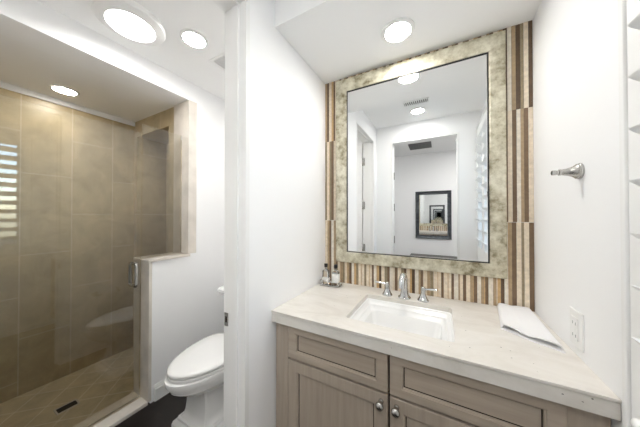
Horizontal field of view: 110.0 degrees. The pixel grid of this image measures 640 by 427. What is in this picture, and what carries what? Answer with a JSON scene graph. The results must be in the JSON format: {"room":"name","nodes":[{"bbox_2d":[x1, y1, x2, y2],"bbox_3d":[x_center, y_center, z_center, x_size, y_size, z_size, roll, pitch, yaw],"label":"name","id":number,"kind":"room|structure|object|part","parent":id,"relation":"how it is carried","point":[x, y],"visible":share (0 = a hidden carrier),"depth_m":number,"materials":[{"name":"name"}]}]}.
{"room":"bathroom","nodes":[
{"label":"bathroom","id":0,"kind":"room"},
{"bbox_2d":[0,88,134,403],"bbox_3d":[-2.106,0.131,1.933,0.120,2.400,1.580,0,-1,28],"label":"wall","id":1,"kind":"structure","parent":0,"point":[67,179],"depth_m":1.81,"materials":[{"name":"tile"}]},
{"bbox_2d":[0,81,134,126],"bbox_3d":[-2.141,-0.900,1.734,0.016,0.042,1.180,0,-1,28],"label":"trim","id":2,"kind":"structure","parent":1,"relation":"attached to","point":[3,85],"depth_m":1.81,"materials":[{"name":"white paint"}]},
{"bbox_2d":[0,34,173,121],"bbox_3d":[-1.885,-0.972,1.598,0.835,0.100,1.420,0,-1,28],"label":"ceiling","id":3,"kind":"structure","parent":0,"point":[22,65],"depth_m":1.58,"materials":[{"name":"white paint"}]},
{"bbox_2d":[48,84,79,95],"bbox_3d":[-1.906,-0.917,1.673,0.156,0.010,0.156,0,-1,28],"label":"recessed light","id":4,"kind":"object","parent":3,"relation":"in","point":[65,90],"visible":1,"depth_m":1.67,"materials":[{"name":"white paint"}]},
{"bbox_2d":[0,347,186,426],"bbox_3d":[-0.593,1.366,0.204,4.450,0.100,3.320,0,-1,28],"label":"floor","id":5,"kind":"structure","parent":0,"point":[97,386],"depth_m":1.59,"materials":[{"name":"tile"}]},
{"bbox_2d":[53,399,79,414],"bbox_3d":[-1.735,1.325,1.537,0.078,0.004,0.110,0,-1,28],"label":"shower drain","id":6,"kind":"object","parent":5,"relation":"on","point":[69,405],"visible":1,"depth_m":1.53,"materials":[{"name":"metal"}]},
{"bbox_2d":[164,286,223,426],"bbox_3d":[-0.649,0.953,1.543,0.472,0.750,0.760,0,-1,28],"label":"toilet","id":7,"kind":"object","parent":5,"relation":"on","point":[196,374],"visible":0.48,"depth_m":1.32,"materials":[{"name":"white ceramic"}]},
{"bbox_3d":[-0.711,0.989,1.428,0.375,0.126,0.499,0,-1,28],"label":"bowl","id":8,"kind":"part","parent":7,"relation":"part of","materials":[{"name":"white ceramic"}]},
{"bbox_3d":[-0.714,0.912,1.422,0.366,0.023,0.455,0,-1,28],"label":"seat","id":9,"kind":"part","parent":7,"relation":"part of","materials":[{"name":"white ceramic"}]},
{"bbox_3d":[-0.715,0.889,1.421,0.365,0.023,0.456,0,-1,28],"label":"lid","id":10,"kind":"part","parent":7,"relation":"part of","materials":[{"name":"white ceramic"}]},
{"bbox_3d":[-0.536,0.604,1.757,0.472,0.050,0.283,0,-1,28],"label":"tank lid","id":11,"kind":"part","parent":7,"relation":"part of","materials":[{"name":"white ceramic"}]},
{"bbox_2d":[276,323,610,426],"bbox_3d":[0.378,0.900,1.030,1.078,0.846,0.585,0,-1,28],"label":"vanity cabinet","id":12,"kind":"object","parent":5,"relation":"on","point":[322,381],"visible":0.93,"depth_m":0.82,"materials":[{"name":"beige wood"}]},
{"bbox_3d":[0.055,0.582,0.928,0.444,0.144,0.020,0,-1,28],"label":"drawer","id":13,"kind":"part","parent":12,"relation":"part of","materials":[{"name":"beige wood"}]},
{"bbox_3d":[0.055,0.935,0.924,0.444,0.544,0.020,0,-1,28],"label":"door","id":14,"kind":"part","parent":12,"relation":"part of","materials":[{"name":"beige wood"}]},
{"bbox_3d":[0.216,0.689,0.808,0.030,0.030,0.037,0,-1,28],"label":"knob","id":15,"kind":"part","parent":12,"relation":"part of","materials":[{"name":"silver metal"}]},
{"bbox_3d":[0.265,0.689,0.782,0.030,0.030,0.037,0,-1,28],"label":"knob","id":16,"kind":"part","parent":12,"relation":"part of","materials":[{"name":"silver metal"}]},
{"bbox_3d":[0.459,0.933,0.708,0.458,0.544,0.020,0,-1,28],"label":"door","id":17,"kind":"part","parent":12,"relation":"part of","materials":[{"name":"beige wood"}]},
{"bbox_2d":[271,281,621,420],"bbox_3d":[0.382,0.479,1.043,1.080,0.052,0.569,0,-1,28],"label":"countertop","id":18,"kind":"structure","parent":12,"relation":"on","point":[481,350],"depth_m":0.77,"materials":[{"name":"beige stone"}]},
{"bbox_2d":[320,279,341,287],"bbox_3d":[0.068,0.440,1.423,0.137,0.032,0.069,0,-1,28],"label":"tray","id":19,"kind":"object","parent":18,"relation":"on","point":[321,283],"visible":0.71,"depth_m":1.40,"materials":[{"name":"silver metal"}]},
{"bbox_2d":[322,263,329,283],"bbox_3d":[0.038,0.385,1.440,0.044,0.127,0.034,0,-1,28],"label":"soap bottle","id":20,"kind":"object","parent":19,"relation":"on","point":[325,273],"visible":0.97,"depth_m":1.43,"materials":[{"name":"clear glass"}]},
{"bbox_2d":[332,264,339,285],"bbox_3d":[0.099,0.385,1.407,0.044,0.127,0.034,0,-1,28],"label":"soap bottle","id":21,"kind":"object","parent":19,"relation":"on","point":[335,274],"visible":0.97,"depth_m":1.39,"materials":[{"name":"clear glass"}]},
{"bbox_2d":[350,298,454,341],"bbox_3d":[0.371,0.551,1.024,0.436,0.152,0.357,0,-1,28],"label":"sink","id":22,"kind":"object","parent":18,"relation":"in","point":[432,323],"visible":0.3,"depth_m":1.12,"materials":[{"name":"white ceramic"}]},
{"bbox_2d":[375,273,436,302],"bbox_3d":[0.439,0.383,1.177,0.315,0.144,0.147,0,-1,28],"label":"faucet","id":23,"kind":"object","parent":18,"relation":"on","point":[403,281],"visible":1,"depth_m":1.18,"materials":[{"name":"silver metal"}]},
{"bbox_3d":[0.378,0.419,1.255,0.056,0.072,0.056,0,-1,28],"label":"handle","id":24,"kind":"part","parent":23,"relation":"part of","materials":[{"name":"silver metal"}]},
{"bbox_3d":[0.438,0.383,1.178,0.066,0.144,0.147,0,-1,28],"label":"spout","id":25,"kind":"part","parent":23,"relation":"part of","materials":[{"name":"silver metal"}]},
{"bbox_3d":[0.538,0.418,1.169,0.056,0.072,0.056,0,-1,28],"label":"handle","id":26,"kind":"part","parent":23,"relation":"part of","materials":[{"name":"silver metal"}]},
{"bbox_2d":[497,303,564,353],"bbox_3d":[0.814,0.439,0.909,0.159,0.024,0.365,0,-1,28],"label":"folded towel","id":27,"kind":"object","parent":18,"relation":"on","point":[520,321],"visible":1,"depth_m":0.87,"materials":[{"name":"white fabric"}]},
{"bbox_3d":[0.459,0.580,0.711,0.458,0.144,0.020,0,-1,28],"label":"drawer","id":28,"kind":"part","parent":12,"relation":"part of","materials":[{"name":"beige wood"}]},
{"bbox_2d":[0,0,190,104],"bbox_3d":[-1.426,-0.999,1.354,0.205,0.150,1.184,0,-1,28],"label":"wall header","id":29,"kind":"structure","parent":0,"point":[32,23],"depth_m":1.31,"materials":[{"name":"white paint"}]},
{"bbox_2d":[37,0,224,99],"bbox_3d":[-0.129,-1.136,-0.023,3.395,0.100,3.320,0,-1,28],"label":"ceiling","id":30,"kind":"structure","parent":0,"point":[191,64],"depth_m":1.33,"materials":[{"name":"white paint"}]},
{"bbox_2d":[91,0,165,45],"bbox_3d":[-1.053,-1.057,1.251,0.316,0.036,0.316,0,-1,28],"label":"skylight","id":31,"kind":"object","parent":30,"relation":"attached to","point":[127,19],"visible":1,"depth_m":1.24,"materials":[{"name":"white paint"}]},
{"bbox_2d":[179,29,207,48],"bbox_3d":[-0.774,-1.070,1.380,0.156,0.010,0.156,0,-1,28],"label":"recessed light","id":32,"kind":"object","parent":30,"relation":"in","point":[192,38],"visible":1,"depth_m":1.37,"materials":[{"name":"white paint"}]},
{"bbox_2d":[208,52,224,71],"bbox_3d":[-0.612,-1.067,1.619,0.250,0.008,0.250,0,-1,28],"label":"ceiling vent","id":33,"kind":"object","parent":30,"relation":"in","point":[218,61],"visible":0.25,"depth_m":1.57,"materials":[{"name":"white paint"}]},
{"bbox_2d":[133,107,173,346],"bbox_3d":[-1.459,0.134,2.256,0.715,2.400,0.400,0,-1,28],"label":"wall","id":34,"kind":"structure","parent":0,"point":[153,176],"depth_m":2.29,"materials":[{"name":"tile"}]},
{"bbox_2d":[173,100,196,253],"bbox_3d":[-1.136,-0.297,1.884,0.210,1.244,0.067,0,-1,28],"label":"trim","id":35,"kind":"structure","parent":34,"relation":"attached to","point":[185,113],"depth_m":1.84,"materials":[{"name":"paint"}]},
{"bbox_2d":[149,83,224,402],"bbox_3d":[-1.124,0.131,1.894,0.219,2.400,0.621,0,-1,28],"label":"wall","id":36,"kind":"structure","parent":0,"point":[206,305],"depth_m":1.89,"materials":[{"name":"white paint"}]},
{"bbox_2d":[74,392,139,426],"bbox_3d":[-1.532,1.314,1.226,0.100,0.022,0.895,0,-1,28],"label":"trim","id":37,"kind":"structure","parent":36,"relation":"attached to","point":[128,398],"depth_m":1.48,"materials":[{"name":"stone"}]},
{"bbox_2d":[92,397,147,426],"bbox_3d":[-1.443,1.312,1.179,0.093,0.024,0.895,0,-1,28],"label":"shower curb","id":38,"kind":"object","parent":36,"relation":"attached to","point":[140,403],"depth_m":1.46,"materials":[{"name":"stone"}]},
{"bbox_2d":[133,260,151,401],"bbox_3d":[-1.214,0.837,1.730,0.210,0.985,0.285,0,-1,28],"label":"trim","id":39,"kind":"structure","parent":36,"relation":"attached to","point":[142,313],"depth_m":1.59,"materials":[{"name":"stone"}]},
{"bbox_2d":[133,252,189,262],"bbox_3d":[-1.213,0.335,1.732,0.217,0.019,0.295,0,-1,28],"label":"trim","id":40,"kind":"structure","parent":36,"relation":"on","point":[172,255],"depth_m":1.69,"materials":[{"name":"stone"}]},
{"bbox_2d":[143,124,181,257],"bbox_3d":[-1.211,-0.160,1.727,0.010,0.966,0.276,0,-1,28],"label":"glass panel","id":41,"kind":"object","parent":40,"relation":"on","point":[143,124],"visible":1,"depth_m":1.85,"materials":[{"name":"clear glass"}]},
{"bbox_2d":[249,0,324,426],"bbox_3d":[-0.317,0.123,1.014,0.121,2.400,1.650,0,-1,28],"label":"wall","id":42,"kind":"structure","parent":0,"point":[287,193],"depth_m":1.09,"materials":[{"name":"white paint"}]},
{"bbox_2d":[212,0,249,426],"bbox_3d":[-0.503,0.210,0.682,0.140,2.220,0.631,0,-1,28],"label":"door frame","id":43,"kind":"structure","parent":42,"relation":"in","point":[237,12],"depth_m":0.93,"materials":[{"name":"white paint"}]},
{"bbox_3d":[-0.401,0.453,0.959,0.022,0.056,0.004,0,-1,28],"label":"strike plate","id":44,"kind":"part","parent":43,"relation":"part of","materials":[{"name":"silver metal"}]},
{"bbox_2d":[275,0,541,83],"bbox_3d":[0.389,-0.989,1.068,1.082,0.175,0.544,0,-1,28],"label":"ceiling","id":45,"kind":"structure","parent":0,"point":[338,39],"depth_m":1.08,"materials":[{"name":"white paint"}]},
{"bbox_2d":[381,17,414,43],"bbox_3d":[0.385,-0.897,1.107,0.156,0.010,0.156,0,-1,28],"label":"recessed light","id":46,"kind":"object","parent":45,"relation":"in","point":[398,30],"visible":1,"depth_m":1.10,"materials":[{"name":"white paint"}]},
{"bbox_2d":[532,0,622,426],"bbox_3d":[0.700,0.117,0.366,0.120,2.400,1.469,0,-1,28],"label":"wall","id":47,"kind":"structure","parent":0,"point":[577,245],"depth_m":0.69,"materials":[{"name":"white paint"}]},
{"bbox_2d":[551,163,584,178],"bbox_3d":[0.776,-0.131,0.708,0.066,0.049,0.049,0,-1,28],"label":"towel hook","id":48,"kind":"object","parent":47,"relation":"attached to","point":[577,171],"visible":1,"depth_m":0.69,"materials":[{"name":"silver metal"}]},
{"bbox_2d":[570,306,583,352],"bbox_3d":[0.812,0.365,0.712,0.010,0.115,0.073,0,-1,28],"label":"electrical outlet","id":49,"kind":"object","parent":47,"relation":"attached to","point":[576,318],"visible":1,"depth_m":0.70,"materials":[{"name":"white plastic"}]},
{"bbox_2d":[571,315,578,340],"bbox_3d":[0.810,0.364,0.713,0.004,0.068,0.037,0,-1,28],"label":"receptacle","id":50,"kind":"object","parent":49,"relation":"attached to","point":[574,318],"depth_m":0.71,"materials":[{"name":"white plastic"}]},
{"bbox_2d":[618,0,639,426],"bbox_3d":[0.457,-0.220,0.124,0.079,1.350,0.767,0,-1,28],"label":"plantation shutter","id":51,"kind":"object","parent":47,"relation":"attached to","point":[628,10],"visible":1,"depth_m":0.45,"materials":[{"name":"white paint"}]},
{"bbox_3d":[0.467,-0.220,0.119,0.053,1.350,0.767,0,-1,28],"label":"shutter frame","id":52,"kind":"part","parent":51,"relation":"part of","materials":[{"name":"white paint"}]},
{"bbox_3d":[0.580,0.383,0.399,0.030,0.024,0.024,0,-1,28],"label":"knob","id":53,"kind":"part","parent":51,"relation":"part of","materials":[{"name":"white paint"}]},
{"bbox_3d":[0.598,0.126,1.322,1.202,2.400,0.120,0,-1,28],"label":"wall","id":54,"kind":"structure","parent":0,"visible":0},
{"bbox_2d":[336,30,506,278],"bbox_3d":[0.500,-0.282,1.283,0.889,1.191,0.027,0,-1,28],"label":"wall mirror","id":55,"kind":"object","parent":54,"relation":"attached to","point":[421,148],"visible":1,"depth_m":1.23,"materials":[{"name":"beige mirror"}]},
{"bbox_3d":[0.502,-0.274,1.277,0.737,1.032,0.004,0,-1,28],"label":"glass","id":56,"kind":"part","parent":55,"relation":"part of","materials":[{"name":"white mirror"}]},
{"bbox_2d":[325,20,534,311],"bbox_3d":[0.515,-0.222,1.297,1.081,1.354,0.009,0,-1,28],"label":"backsplash","id":57,"kind":"structure","parent":54,"relation":"attached to","point":[518,289],"depth_m":1.08,"materials":[{"name":"beige tile"}]},
{"bbox_3d":[-0.608,0.115,0.166,4.430,2.400,0.120,0,-1,28],"label":"wall","id":58,"kind":"structure","parent":0,"visible":0},
{"bbox_2d":[1,94,141,426],"bbox_3d":[-1.488,0.355,1.206,0.112,1.871,0.884,0,-1,28],"label":"shower door","id":59,"kind":"structure","parent":58,"relation":"attached to","point":[130,264],"depth_m":1.57,"materials":[{"name":"clear glass"}]},
{"bbox_3d":[-1.299,0.425,1.558,0.112,0.174,0.021,0,-1,28],"label":"pull handle","id":60,"kind":"part","parent":59,"relation":"part of","materials":[{"name":"silver metal"}]}
]}

